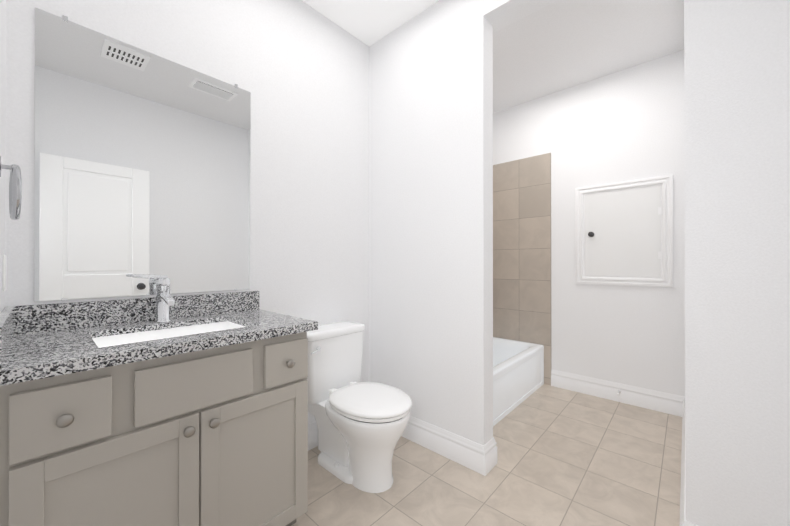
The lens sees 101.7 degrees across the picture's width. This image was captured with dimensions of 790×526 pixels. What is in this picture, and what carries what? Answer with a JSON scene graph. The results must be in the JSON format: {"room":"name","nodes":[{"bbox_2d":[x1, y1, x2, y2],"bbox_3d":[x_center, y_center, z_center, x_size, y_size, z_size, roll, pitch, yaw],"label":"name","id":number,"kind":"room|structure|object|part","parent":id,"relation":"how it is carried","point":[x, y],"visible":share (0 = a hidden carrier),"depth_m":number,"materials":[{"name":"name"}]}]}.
{"room":"bathroom","nodes":[
{"label":"bathroom","id":0,"kind":"room"},
{"bbox_2d":[0,0,5,312],"bbox_3d":[-0.885,-0.232,0.616,1.345,2.760,0.115,0,0,42],"label":"wall","id":1,"kind":"structure","parent":0,"point":[2,113],"depth_m":1.03,"materials":[{"name":"paint"}]},
{"bbox_2d":[2,255,6,290],"bbox_3d":[-1.272,0.032,1.048,0.070,0.115,0.005,0,0,42],"label":"electrical outlet plate","id":2,"kind":"object","parent":1,"relation":"attached to","point":[4,275],"visible":1,"depth_m":1.03,"materials":[{"name":"white plastic"}]},
{"bbox_2d":[0,156,21,219],"bbox_3d":[-1.062,-0.208,0.886,0.151,0.178,0.047,0,0,42],"label":"towel ring","id":3,"kind":"object","parent":1,"relation":"attached to","point":[15,188],"visible":1,"depth_m":0.86,"materials":[{"name":"silver metal"}]},
{"bbox_2d":[5,0,368,423],"bbox_3d":[-0.265,-0.226,2.380,0.124,2.760,3.562,0,0,42],"label":"wall","id":4,"kind":"structure","parent":0,"point":[298,70],"depth_m":1.52,"materials":[{"name":"paint"}]},
{"bbox_3d":[-1.037,-0.394,1.443,0.008,1.074,0.772,0,0,42],"label":"mirror","id":5,"kind":"part","parent":4,"relation":"part of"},
{"bbox_2d":[308,422,317,450],"bbox_3d":[-0.483,1.078,2.044,0.018,0.150,0.840,0,0,42],"label":"baseboard","id":6,"kind":"structure","parent":4,"relation":"attached to","point":[312,428],"depth_m":2.00,"materials":[{"name":"white paint"}]},
{"bbox_2d":[369,0,556,445],"bbox_3d":[0.507,-0.228,1.861,1.736,2.760,0.165,0,0,42],"label":"wall","id":7,"kind":"structure","parent":0,"point":[431,211],"depth_m":1.98,"materials":[{"name":"paint"}]},
{"bbox_2d":[402,416,488,475],"bbox_3d":[0.148,1.078,2.058,0.933,0.150,0.018,0,0,42],"label":"baseboard","id":8,"kind":"structure","parent":7,"relation":"attached to","point":[474,456],"depth_m":1.89,"materials":[{"name":"white paint"}]},
{"bbox_2d":[291,384,681,525],"bbox_3d":[0.584,1.176,1.607,2.415,0.050,3.562,0,0,42],"label":"floor","id":9,"kind":"structure","parent":0,"point":[565,457],"depth_m":1.72,"materials":[{"name":"tile"}]},
{"bbox_2d":[0,275,317,525],"bbox_3d":[-0.832,0.599,1.239,0.580,1.104,0.880,0,0,42],"label":"bathroom vanity","id":10,"kind":"object","parent":9,"relation":"on","point":[163,407],"visible":1,"depth_m":1.03,"materials":[{"name":"grey paint"}]},
{"bbox_3d":[-0.859,0.399,0.836,0.020,0.165,0.185,0,0,42],"label":"drawer","id":11,"kind":"part","parent":10,"relation":"part of","materials":[{"name":"grey paint"}]},
{"bbox_3d":[-0.787,0.772,0.916,0.020,0.555,0.402,0,0,42],"label":"door","id":12,"kind":"part","parent":10,"relation":"part of","materials":[{"name":"grey paint"}]},
{"bbox_2d":[0,291,317,385],"bbox_3d":[-0.836,0.217,1.244,0.568,0.134,0.880,0,0,42],"label":"countertop","id":13,"kind":"structure","parent":10,"relation":"on","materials":[{"name":"stone"}]},
{"bbox_2d":[132,275,174,321],"bbox_3d":[-0.986,0.148,1.322,0.157,0.203,0.134,0,0,42],"label":"faucet","id":14,"kind":"object","parent":13,"relation":"on","point":[164,300],"depth_m":1.36,"materials":[{"name":"silver metal"}]},
{"bbox_2d":[92,321,244,347],"bbox_3d":[-0.831,0.349,1.232,0.377,0.150,0.532,0,0,42],"label":"sink","id":15,"kind":"object","parent":13,"relation":"in","point":[105,339],"depth_m":1.33,"materials":[{"name":"white ceramic"}]},
{"bbox_3d":[-0.648,0.399,1.070,0.020,0.165,0.345,0,0,42],"label":"drawer","id":16,"kind":"part","parent":10,"relation":"part of","materials":[{"name":"grey paint"}]},
{"bbox_3d":[-0.512,0.773,1.219,0.020,0.555,0.404,0,0,42],"label":"door","id":17,"kind":"part","parent":10,"relation":"part of","materials":[{"name":"grey paint"}]},
{"bbox_3d":[-0.438,0.400,1.301,0.020,0.165,0.185,0,0,42],"label":"drawer","id":18,"kind":"part","parent":10,"relation":"part of","materials":[{"name":"grey paint"}]},
{"bbox_2d":[307,321,411,492],"bbox_3d":[-0.218,0.771,1.809,0.715,0.761,0.434,0,0,42],"label":"toilet","id":19,"kind":"object","parent":9,"relation":"on","point":[361,426],"visible":0.96,"depth_m":1.75,"materials":[{"name":"white ceramic"}]},
{"bbox_3d":[-0.436,0.482,1.774,0.027,0.030,0.072,0,0,42],"label":"lever","id":20,"kind":"part","parent":19,"relation":"part of","materials":[{"name":"silver metal"}]},
{"bbox_3d":[-0.404,0.615,1.978,0.200,0.360,0.412,0,0,42],"label":"tank","id":21,"kind":"part","parent":19,"relation":"part of","materials":[{"name":"white ceramic"}]},
{"bbox_3d":[-0.403,0.413,1.978,0.216,0.042,0.434,0,0,42],"label":"tank lid","id":22,"kind":"part","parent":19,"relation":"part of","materials":[{"name":"white ceramic"}]},
{"bbox_3d":[-0.139,0.959,1.737,0.480,0.385,0.374,0,0,42],"label":"bowl","id":23,"kind":"part","parent":19,"relation":"part of","materials":[{"name":"white ceramic"}]},
{"bbox_3d":[-0.126,0.752,1.726,0.448,0.015,0.372,0,0,42],"label":"seat","id":24,"kind":"part","parent":19,"relation":"part of","materials":[{"name":"white plastic"}]},
{"bbox_3d":[-0.133,0.738,1.733,0.487,0.050,0.386,0,0,42],"label":"lid","id":25,"kind":"part","parent":19,"relation":"part of","materials":[{"name":"white plastic"}]},
{"bbox_2d":[493,337,543,425],"bbox_3d":[0.663,0.968,2.771,0.718,0.375,1.478,0,0,42],"label":"bathtub","id":26,"kind":"object","parent":9,"relation":"on","point":[518,372],"visible":0.35,"depth_m":2.70,"materials":[{"name":"white ceramic"}]},
{"bbox_2d":[302,0,683,112],"bbox_3d":[0.584,-1.649,1.615,2.415,0.080,3.562,0,0,42],"label":"ceiling","id":27,"kind":"structure","parent":0,"point":[556,46],"depth_m":2.27,"materials":[{"name":"paint"}]},
{"bbox_2d":[493,50,684,396],"bbox_3d":[1.617,-0.224,3.000,1.851,2.760,0.115,0,0,42],"label":"wall","id":28,"kind":"structure","parent":0,"point":[627,124],"depth_m":2.72,"materials":[{"name":"paint"}]},
{"bbox_2d":[493,153,550,384],"bbox_3d":[1.183,0.057,3.308,0.792,2.200,0.008,0,0,42],"label":"wall tile","id":29,"kind":"structure","parent":28,"relation":"attached to","point":[521,249],"depth_m":3.21,"materials":[{"name":"beige tile"}]},
{"bbox_2d":[551,369,680,415],"bbox_3d":[1.813,1.080,2.730,0.912,0.150,0.018,0,0,42],"label":"baseboard","id":30,"kind":"structure","parent":28,"relation":"attached to","point":[668,403],"depth_m":2.67,"materials":[{"name":"white paint"}]},
{"bbox_2d":[575,174,672,286],"bbox_3d":[1.864,-0.245,2.666,0.665,0.860,0.048,0,0,42],"label":"access hatch","id":31,"kind":"object","parent":28,"relation":"attached to","point":[623,232],"visible":1,"depth_m":2.65,"materials":[{"name":"white paint"}]},
{"bbox_3d":[1.876,-0.245,2.679,0.522,0.717,0.012,0,0,42],"label":"door","id":32,"kind":"part","parent":31,"relation":"part of","materials":[{"name":"white paint"}]},
{"bbox_2d":[684,0,789,525],"bbox_3d":[1.333,-0.230,1.145,0.449,2.760,0.115,0,0,42],"label":"wall","id":33,"kind":"structure","parent":0,"point":[737,228],"depth_m":1.16,"materials":[{"name":"paint"}]},
{"bbox_2d":[679,396,688,525],"bbox_3d":[1.641,1.077,1.829,0.018,0.150,1.583,0,0,42],"label":"baseboard","id":34,"kind":"structure","parent":33,"relation":"attached to","point":[682,408],"depth_m":1.57,"materials":[{"name":"white paint"}]}
]}

